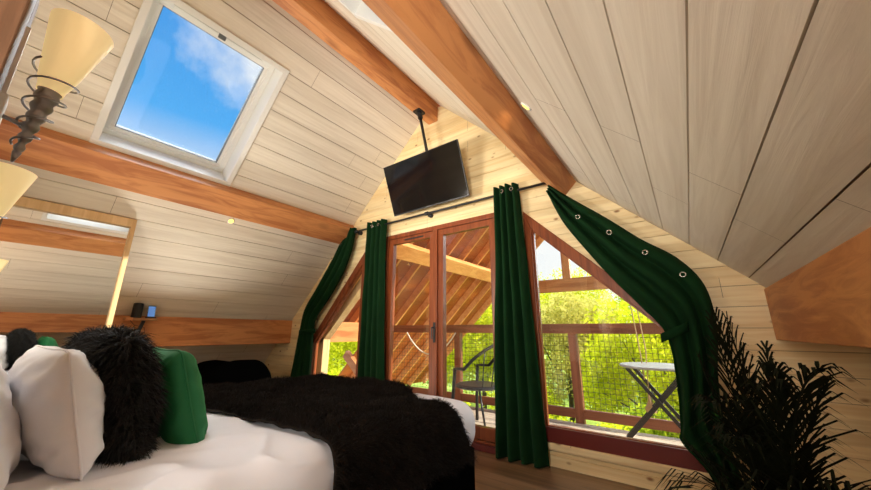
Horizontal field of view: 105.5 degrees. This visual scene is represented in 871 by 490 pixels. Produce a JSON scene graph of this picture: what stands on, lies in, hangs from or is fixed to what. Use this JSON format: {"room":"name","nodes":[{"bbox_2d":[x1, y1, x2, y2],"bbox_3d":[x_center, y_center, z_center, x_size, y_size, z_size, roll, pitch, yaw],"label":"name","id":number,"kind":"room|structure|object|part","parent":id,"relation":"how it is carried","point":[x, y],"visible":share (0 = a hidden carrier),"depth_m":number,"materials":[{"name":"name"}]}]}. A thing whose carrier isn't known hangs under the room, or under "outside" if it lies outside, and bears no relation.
{"room":"attic bedroom","nodes":[
{"label":"attic bedroom","id":0,"kind":"room"},
{"bbox_2d":[0,0,419,363],"bbox_3d":[-3.276,-0.518,3.062,3.900,3.828,5.830,-10,-18,35],"label":"ceiling","id":1,"kind":"structure","parent":0,"point":[323,147],"depth_m":3.82,"materials":[{"name":"beige wood"}]},
{"bbox_2d":[89,0,289,186],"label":"window","id":2,"kind":"structure","parent":1,"relation":"attached to","point":[107,133],"depth_m":3.17,"materials":[{"name":"white paint"}]},
{"bbox_2d":[227,218,234,223],"bbox_3d":[-2.422,-0.283,3.921,0.060,0.059,0.080,-8,-17,29],"label":"light","id":3,"kind":"object","parent":1,"relation":"attached to","point":[231,220],"visible":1,"depth_m":3.92,"materials":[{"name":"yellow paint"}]},
{"bbox_2d":[474,450,648,489],"bbox_3d":[-1.722,1.516,1.323,7.600,0.120,5.820,-10,-18,35],"label":"floor","id":4,"kind":"structure","parent":0,"point":[491,473],"depth_m":2.52,"materials":[{"name":"brown wood"}]},
{"bbox_2d":[0,0,36,90],"bbox_3d":[-1.172,-0.061,0.654,0.140,2.600,0.229,-10,-18,35],"label":"wooden post","id":5,"kind":"object","parent":4,"relation":"on","point":[15,15],"visible":1,"depth_m":0.83,"materials":[{"name":"brown wood"}]},
{"bbox_2d":[0,8,113,161],"bbox_3d":[-1.117,-0.450,0.968,0.142,0.482,0.175,-10,-18,35],"label":"wall sconce","id":6,"kind":"object","parent":5,"relation":"attached to","point":[73,45],"visible":1,"depth_m":0.96,"materials":[{"name":"fabric"}]},
{"bbox_3d":[-1.164,-0.335,0.874,0.070,0.130,0.020,-10,-18,35],"label":"wall plate","id":7,"kind":"part","parent":6,"relation":"part of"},
{"bbox_3d":[-1.143,-0.341,0.904,0.012,0.030,0.063,-10,-18,35],"label":"arm","id":8,"kind":"part","parent":6,"relation":"part of","materials":[{"name":"metal"}]},
{"bbox_3d":[-1.107,-0.557,1.010,0.142,0.253,0.141,-10,-18,35],"label":"lamp shade","id":9,"kind":"part","parent":6,"relation":"part of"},
{"bbox_2d":[27,0,39,26],"bbox_3d":[-1.926,0.069,1.167,0.140,2.600,0.179,-10,-18,35],"label":"wooden post","id":10,"kind":"object","parent":4,"relation":"on","point":[38,1],"visible":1,"depth_m":1.53,"materials":[{"name":"white wood"}]},
{"bbox_2d":[0,162,37,218],"bbox_3d":[-1.809,-0.096,1.336,0.142,0.482,0.175,-10,-18,35],"label":"wall sconce","id":11,"kind":"object","parent":10,"relation":"attached to","point":[14,180],"visible":1,"depth_m":1.37,"materials":[{"name":"fabric"}]},
{"bbox_2d":[0,196,136,372],"bbox_3d":[-3.312,0.688,2.716,0.060,2.135,0.945,-10,-18,35],"label":"leaning mirror","id":12,"kind":"object","parent":4,"relation":"on","point":[62,267],"visible":0.5,"depth_m":2.86,"materials":[{"name":"mirror"}]},
{"bbox_3d":[-3.312,0.688,2.716,0.060,2.135,0.945,-10,-18,35],"label":"frame","id":13,"kind":"part","parent":12,"relation":"part of","materials":[{"name":"brown wood"}]},
{"bbox_2d":[197,360,271,385],"bbox_3d":[-2.764,1.885,4.308,1.124,0.765,0.950,-10,-18,35],"label":"bean bag","id":14,"kind":"object","parent":4,"relation":"on","point":[211,371],"visible":0.42,"depth_m":4.06,"materials":[{"name":"black fabric"}]},
{"bbox_2d":[4,393,474,489],"bbox_3d":[-1.103,1.090,1.956,1.892,0.970,2.337,-10,-18,35],"label":"bed","id":15,"kind":"object","parent":4,"relation":"on","point":[235,453],"visible":0.3,"depth_m":1.23,"materials":[{"name":"white fabric"}]},
{"bbox_2d":[0,359,21,489],"bbox_3d":[-1.467,0.551,1.023,0.701,0.468,0.272,-10,-18,35],"label":"pillow","id":16,"kind":"object","parent":15,"relation":"on","point":[10,424],"visible":1,"depth_m":0.97,"materials":[{"name":"white fabric"}]},
{"bbox_2d":[7,345,105,480],"bbox_3d":[-1.422,0.590,1.231,0.685,0.408,0.252,-10,-18,35],"label":"pillow","id":17,"kind":"object","parent":15,"relation":"on","point":[58,398],"visible":0.9,"depth_m":1.05,"materials":[{"name":"white fabric"}]},
{"bbox_2d":[59,323,174,469],"bbox_3d":[-1.369,0.654,1.396,0.728,0.645,0.394,-9,-17,33],"label":"cushion","id":18,"kind":"object","parent":15,"relation":"on","point":[130,374],"visible":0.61,"depth_m":1.24,"materials":[{"name":"black fur"}]},
{"bbox_2d":[153,347,207,443],"bbox_3d":[-1.232,0.715,1.550,0.512,0.449,0.251,-10,-18,35],"label":"cushion","id":19,"kind":"object","parent":15,"relation":"on","point":[187,423],"visible":0.57,"depth_m":1.40,"materials":[{"name":"fabric"}]},
{"bbox_2d":[202,371,476,489],"bbox_3d":[-0.865,1.240,2.346,2.224,0.466,1.512,-10,-18,35],"label":"fur throw","id":20,"kind":"object","parent":15,"relation":"on","point":[379,435],"visible":0.91,"depth_m":1.81,"materials":[{"name":"black fur"}]},
{"bbox_2d":[655,306,870,489],"bbox_3d":[0.923,0.738,0.877,0.590,1.183,0.955,-10,-18,35],"label":"potted palm","id":21,"kind":"object","parent":4,"relation":"on","point":[772,459],"visible":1,"depth_m":0.94,"materials":[{"name":"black plant"}]},
{"bbox_2d":[264,106,870,489],"bbox_3d":[-0.010,0.109,4.058,7.480,4.000,0.130,-10,-18,35],"label":"wall","id":22,"kind":"structure","parent":0,"point":[488,163],"depth_m":2.65,"materials":[{"name":"brown wood"}]},
{"bbox_2d":[123,317,157,333],"bbox_3d":[-3.463,0.995,3.843,0.216,0.292,0.290,-10,-18,35],"label":"shelf","id":23,"kind":"object","parent":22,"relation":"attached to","point":[142,320],"visible":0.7,"depth_m":3.86,"materials":[{"name":"brown wood"}]},
{"bbox_2d":[130,303,143,317],"bbox_3d":[-3.467,0.761,3.850,0.096,0.168,0.096,-10,-18,35],"label":"speaker","id":24,"kind":"object","parent":23,"relation":"on","point":[137,309],"visible":0.89,"depth_m":3.82},
{"bbox_2d":[145,306,155,317],"bbox_3d":[-3.373,0.797,3.936,0.070,0.143,0.090,-10,-18,35],"label":"smartphone","id":25,"kind":"object","parent":23,"relation":"on","point":[151,309],"visible":0.92,"depth_m":3.94,"materials":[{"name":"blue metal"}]},
{"bbox_2d":[0,117,354,243],"bbox_3d":[-2.988,-0.722,2.811,0.311,0.309,5.700,-10,-18,35],"label":"ceiling beam","id":26,"kind":"structure","parent":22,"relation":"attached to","point":[57,152],"depth_m":3.13,"materials":[{"name":"brown wood"}]},
{"bbox_2d":[112,315,291,346],"bbox_3d":[-4.146,0.856,3.284,0.195,0.360,5.700,-10,-18,35],"label":"beam","id":27,"kind":"structure","parent":22,"relation":"attached to","point":[168,331],"depth_m":4.52,"materials":[{"name":"brown wood"}]},
{"bbox_2d":[311,253,364,375],"bbox_3d":[-1.419,1.128,4.835,1.140,2.008,0.097,-10,-18,35],"label":"window","id":28,"kind":"structure","parent":22,"relation":"in","point":[359,269],"depth_m":4.86,"materials":[{"name":"brown wood"}]},
{"bbox_2d":[272,0,437,124],"bbox_3d":[-1.729,-2.422,2.292,0.150,0.410,5.700,-10,-18,35],"label":"ceiling beam","id":29,"kind":"structure","parent":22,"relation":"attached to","point":[317,16],"depth_m":3.40,"materials":[{"name":"brown wood"}]},
{"bbox_2d":[383,108,469,215],"bbox_3d":[-0.138,-1.091,4.007,1.109,1.296,0.252,-10,-18,34],"label":"television","id":30,"kind":"object","parent":29,"relation":"hanging from","point":[437,175],"visible":1,"depth_m":3.88,"materials":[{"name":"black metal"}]},
{"bbox_2d":[384,213,507,457],"bbox_3d":[0.009,0.893,3.755,1.700,2.330,0.196,-10,-18,35],"label":"door","id":31,"kind":"structure","parent":22,"relation":"in","point":[484,439],"depth_m":3.82,"materials":[{"name":"brown wood"}]},
{"bbox_2d":[404,235,423,240],"bbox_3d":[-0.278,-0.089,4.222,0.320,0.020,0.008,-10,-18,35],"label":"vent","id":32,"kind":"object","parent":31,"relation":"attached to","point":[415,237],"depth_m":4.22,"materials":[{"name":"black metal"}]},
{"bbox_3d":[-0.030,0.971,3.680,0.030,0.220,0.065,-10,-18,35],"label":"handle","id":33,"kind":"part","parent":31,"relation":"part of","materials":[{"name":"black metal"}]},
{"bbox_2d":[354,182,545,234],"bbox_3d":[-0.072,-0.379,4.071,2.970,0.060,0.121,-10,-18,35],"label":"curtain rod","id":34,"kind":"object","parent":22,"relation":"attached to","point":[429,214],"visible":0.66,"depth_m":3.90,"materials":[{"name":"black metal"}]},
{"bbox_2d":[290,228,356,377],"bbox_3d":[-1.676,1.031,4.870,1.283,2.493,0.097,-10,-18,35],"label":"curtain","id":35,"kind":"object","parent":34,"relation":"hanging from","point":[332,276],"visible":0.87,"depth_m":4.91,"materials":[{"name":"green fabric"}]},
{"bbox_2d":[299,329,315,333],"bbox_3d":[-1.940,1.308,5.000,0.392,0.080,0.122,-10,-18,35],"label":"tieback","id":36,"kind":"object","parent":35,"relation":"attached to","point":[304,331],"visible":0.88,"depth_m":4.91,"materials":[{"name":"green fabric"}]},
{"bbox_2d":[357,219,386,380],"bbox_3d":[-0.791,0.870,4.226,0.476,2.486,0.104,-10,-18,35],"label":"curtain","id":37,"kind":"object","parent":34,"relation":"hanging from","point":[371,345],"visible":0.87,"depth_m":4.25,"materials":[{"name":"green fabric"}]},
{"bbox_2d":[493,182,549,467],"bbox_3d":[0.726,0.610,3.116,0.472,2.531,0.124,-10,-18,35],"label":"curtain","id":38,"kind":"object","parent":34,"relation":"hanging from","point":[520,429],"visible":1,"depth_m":3.01,"materials":[{"name":"green fabric"}]},
{"bbox_2d":[546,185,742,489],"bbox_3d":[1.476,0.505,2.566,1.057,2.374,0.109,-10,-18,35],"label":"curtain","id":39,"kind":"object","parent":34,"relation":"hanging from","point":[663,285],"visible":0.82,"depth_m":2.41,"materials":[{"name":"green fabric"}]},
{"bbox_2d":[660,322,688,341],"bbox_3d":[1.706,0.625,2.364,0.172,0.140,0.122,-10,-18,35],"label":"tieback","id":40,"kind":"object","parent":39,"relation":"attached to","point":[682,328],"visible":0.98,"depth_m":2.32,"materials":[{"name":"green fabric"}]},
{"bbox_2d":[362,0,575,194],"bbox_3d":[-0.498,-1.199,1.022,0.321,0.319,5.700,-10,-18,35],"label":"beam","id":41,"kind":"structure","parent":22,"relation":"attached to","point":[426,27],"depth_m":1.77,"materials":[{"name":"brown wood"}]},
{"bbox_2d":[523,212,707,472],"bbox_3d":[1.401,0.585,2.799,1.260,2.083,0.115,-10,-18,35],"label":"window","id":42,"kind":"structure","parent":22,"relation":"in","point":[646,450],"depth_m":2.75,"materials":[{"name":"brown wood"}]},
{"bbox_3d":[1.368,1.528,2.513,1.260,0.115,0.019,-10,-18,35],"label":"sill trim","id":43,"kind":"part","parent":42,"relation":"part of","materials":[{"name":"brown wood"}]},
{"bbox_2d":[549,454,710,489],"bbox_3d":[1.496,1.701,2.383,2.015,0.085,0.017,-10,-18,35],"label":"baseboard","id":44,"kind":"structure","parent":22,"relation":"attached to","point":[613,474],"depth_m":2.49,"materials":[{"name":"brown wood"}]},
{"bbox_2d":[547,442,762,489],"bbox_3d":[1.579,1.568,2.337,1.790,0.050,0.044,-10,-18,35],"label":"trim","id":45,"kind":"structure","parent":22,"relation":"attached to","point":[633,462],"depth_m":2.44,"materials":[{"name":"brown wood"}]},
{"bbox_2d":[764,227,870,347],"bbox_3d":[0.579,-0.144,-0.085,0.190,0.330,5.700,-10,-18,35],"label":"beam","id":46,"kind":"structure","parent":22,"relation":"attached to","point":[827,300],"depth_m":1.24,"materials":[{"name":"brown wood"}]},
{"bbox_2d":[469,406,683,445],"bbox_3d":[0.525,2.205,4.093,5.800,0.035,1.413,-10,-18,35],"label":"deck","id":47,"kind":"object","parent":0,"point":[489,414],"visible":0.11,"depth_m":3.83,"materials":[{"name":"beige wood"}]},
{"bbox_2d":[316,105,607,385],"bbox_3d":[1.204,0.952,6.994,8.305,4.977,6.220,-10,-18,35],"label":"roof","id":48,"kind":"structure","parent":47,"relation":"on","point":[468,269],"depth_m":7.88,"materials":[{"name":"brown wood"}]},
{"bbox_3d":[-1.762,1.988,5.108,0.140,1.080,0.120,-10,-18,35],"label":"post","id":49,"kind":"part","parent":48,"relation":"part of","materials":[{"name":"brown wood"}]},
{"bbox_3d":[-1.736,1.662,6.334,0.140,0.360,1.960,-10,-18,35],"label":"wall plate","id":50,"kind":"part","parent":48,"relation":"part of","materials":[{"name":"brown wood"}]},
{"bbox_2d":[407,332,455,354],"bbox_3d":[-0.091,1.602,5.381,1.016,0.354,0.022,-10,-18,35],"label":"rope","id":51,"kind":"object","parent":48,"relation":"hanging from","point":[407,332],"visible":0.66,"depth_m":5.43,"materials":[{"name":"beige fabric"}]},
{"bbox_3d":[3.554,0.240,9.094,0.200,1.380,0.150,-10,-18,35],"label":"king post","id":52,"kind":"part","parent":48,"relation":"part of","materials":[{"name":"brown wood"}]},
{"bbox_2d":[451,344,494,425],"bbox_3d":[0.554,1.648,3.958,0.647,0.980,0.643,-10,-18,35],"label":"armchair","id":53,"kind":"object","parent":47,"relation":"on","point":[477,385],"visible":0.57,"depth_m":3.83,"materials":[{"name":"black metal"}]},
{"bbox_3d":[0.519,1.689,3.975,0.560,0.045,0.560,-10,-18,35],"label":"seat","id":54,"kind":"part","parent":53,"relation":"part of","materials":[{"name":"black metal"}]},
{"bbox_3d":[0.518,1.833,3.627,0.023,0.454,0.118,9,-17,-32],"label":"leg","id":55,"kind":"part","parent":53,"relation":"part of","materials":[{"name":"black metal"}]},
{"bbox_3d":[0.545,1.411,3.754,0.019,0.413,0.090,5,-16,-19],"label":"rod","id":56,"kind":"part","parent":53,"relation":"part of","materials":[{"name":"black metal"}]},
{"bbox_2d":[392,323,680,432],"bbox_3d":[1.048,1.873,4.731,5.800,1.435,0.100,-10,-18,35],"label":"balcony railing","id":57,"kind":"object","parent":47,"relation":"attached to","point":[579,412],"visible":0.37,"depth_m":4.20,"materials":[{"name":"brown wood"}]},
{"bbox_3d":[0.366,2.059,5.206,0.100,1.310,0.090,-10,-18,35],"label":"post","id":58,"kind":"part","parent":57,"relation":"part of","materials":[{"name":"brown wood"}]},
{"bbox_3d":[1.051,1.239,4.896,5.800,0.125,0.100,-10,-18,35],"label":"handrail","id":59,"kind":"part","parent":57,"relation":"part of","materials":[{"name":"brown wood"}]},
{"bbox_3d":[1.046,2.226,4.639,5.800,0.105,0.060,-10,-18,35],"label":"rail","id":60,"kind":"part","parent":57,"relation":"part of","materials":[{"name":"brown wood"}]},
{"bbox_3d":[1.794,1.796,4.178,0.100,1.310,0.090,-10,-18,35],"label":"post","id":61,"kind":"part","parent":57,"relation":"part of","materials":[{"name":"brown wood"}]},
{"bbox_2d":[619,362,680,437],"bbox_3d":[2.218,1.581,3.264,0.710,0.755,0.670,-10,-18,35],"label":"bistro table","id":62,"kind":"object","parent":47,"relation":"on","point":[635,366],"visible":0.73,"depth_m":3.22,"materials":[{"name":"black metal"}]},
{"bbox_3d":[2.271,1.620,3.388,0.640,0.741,0.018,-10,-18,35],"label":"leg","id":63,"kind":"part","parent":62,"relation":"part of","materials":[{"name":"black metal"}]},
{"bbox_3d":[2.109,1.565,3.177,0.640,0.741,0.018,-10,-18,35],"label":"leg","id":64,"kind":"part","parent":62,"relation":"part of","materials":[{"name":"black metal"}]},
{"bbox_3d":[2.350,1.614,3.362,0.577,0.736,0.018,-11,-18,37],"label":"leg","id":65,"kind":"part","parent":62,"relation":"part of","materials":[{"name":"black metal"}]},
{"bbox_2d":[323,0,870,287],"bbox_3d":[-0.142,-1.133,0.815,3.900,3.828,5.830,-10,-18,35],"label":"ceiling","id":66,"kind":"structure","parent":0,"point":[738,130],"depth_m":1.03,"materials":[{"name":"beige wood"}]},
{"bbox_2d":[338,0,392,31],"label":"window","id":67,"kind":"structure","parent":66,"relation":"attached to","point":[359,9],"depth_m":2.60,"materials":[{"name":"white paint"}]},
{"bbox_2d":[520,102,530,110],"bbox_3d":[0.547,-0.838,2.005,0.060,0.059,0.080,-13,-20,41],"label":"light","id":68,"kind":"object","parent":66,"relation":"attached to","point":[523,105],"visible":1,"depth_m":2.00,"materials":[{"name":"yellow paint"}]},
{"label":"outside","id":69,"kind":"structure","parent":0,"visible":0},
{"bbox_2d":[328,338,657,428],"bbox_3d":[17.937,11.890,34.618,110.000,4.104,70.000,-10,-18,35],"label":"terrain","id":70,"kind":"structure","parent":69,"point":[589,422],"depth_m":22.07,"materials":[{"name":"green plant"}]},
{"bbox_2d":[327,365,344,374],"bbox_3d":[-4.807,7.683,16.565,3.678,3.266,3.919,9,-17,-30],"label":"bush","id":71,"kind":"object","parent":70,"relation":"on","point":[336,370],"visible":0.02,"depth_m":16.14,"materials":[{"name":"green plant"}]},
{"bbox_2d":[327,341,357,373],"bbox_3d":[-5.716,6.950,22.840,6.106,6.573,7.697,-13,-20,42],"label":"tree","id":72,"kind":"object","parent":70,"relation":"on","point":[335,347],"visible":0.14,"depth_m":20.68,"materials":[{"name":"green plant"}]},
{"bbox_2d":[447,304,551,408],"bbox_3d":[2.768,5.600,18.277,7.515,6.828,6.524,-10,-18,35],"label":"tree","id":73,"kind":"object","parent":70,"relation":"on","point":[486,318],"visible":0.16,"depth_m":16.58,"materials":[{"name":"green plant"}]},
{"bbox_2d":[479,376,564,418],"bbox_3d":[3.156,6.409,12.428,3.401,3.173,3.600,-10,-18,35],"label":"bush","id":74,"kind":"object","parent":70,"relation":"on","point":[548,388],"visible":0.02,"depth_m":12.65,"materials":[{"name":"green plant"}]},
{"bbox_2d":[549,414,574,421],"bbox_3d":[3.081,6.117,9.957,3.113,2.468,2.562,7,-16,-25],"label":"bush","id":75,"kind":"object","parent":70,"relation":"on","point":[550,416],"visible":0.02,"depth_m":10.35,"materials":[{"name":"green plant"}]},
{"bbox_2d":[540,267,624,360],"bbox_3d":[10.068,5.776,24.436,9.069,8.582,7.827,8,-17,-28],"label":"tree","id":76,"kind":"object","parent":70,"relation":"on","point":[598,292],"visible":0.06,"depth_m":24.51,"materials":[{"name":"green plant"}]},
{"bbox_2d":[540,291,641,421],"bbox_3d":[6.696,5.229,15.639,5.495,6.245,5.887,-10,-18,35],"label":"tree","id":77,"kind":"object","parent":70,"relation":"on","point":[571,311],"visible":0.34,"depth_m":14.65,"materials":[{"name":"green plant"}]},
{"bbox_2d":[596,422,632,430],"bbox_3d":[4.552,5.689,8.154,2.815,2.586,3.008,-7,-16,26],"label":"bush","id":78,"kind":"object","parent":70,"relation":"on","point":[602,424],"visible":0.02,"depth_m":8.62,"materials":[{"name":"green plant"}]},
{"bbox_2d":[579,299,679,433],"bbox_3d":[8.079,4.397,11.298,5.514,6.032,5.921,6,-16,-22],"label":"tree","id":79,"kind":"object","parent":70,"relation":"on","point":[623,306],"visible":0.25,"depth_m":11.42,"materials":[{"name":"green plant"}]},
{"bbox_2d":[616,296,658,373],"bbox_3d":[14.649,4.827,19.194,7.150,8.046,7.609,-10,-18,35],"label":"tree","id":80,"kind":"object","parent":70,"relation":"on","point":[618,296],"visible":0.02,"depth_m":19.32,"materials":[{"name":"green plant"}]},
{"bbox_2d":[615,401,679,438],"bbox_3d":[6.782,5.703,9.060,2.833,2.964,3.373,11,-18,-36],"label":"bush","id":81,"kind":"object","parent":70,"relation":"on","point":[638,412],"visible":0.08,"depth_m":9.14,"materials":[{"name":"green plant"}]},
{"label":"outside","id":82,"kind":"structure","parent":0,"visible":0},
{"bbox_2d":[630,305,644,379],"bbox_3d":[2.181,0.257,3.797,0.067,2.400,0.012,-10,-18,35],"label":"rope","id":83,"kind":"object","parent":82,"point":[630,305],"visible":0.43,"depth_m":3.59,"materials":[{"name":"beige fabric"}]},
{"bbox_2d":[637,310,656,413],"bbox_3d":[2.238,0.418,3.762,0.110,2.730,0.107,-10,-18,35],"label":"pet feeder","id":84,"kind":"object","parent":83,"relation":"hanging from","point":[648,407],"visible":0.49,"depth_m":3.47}
]}

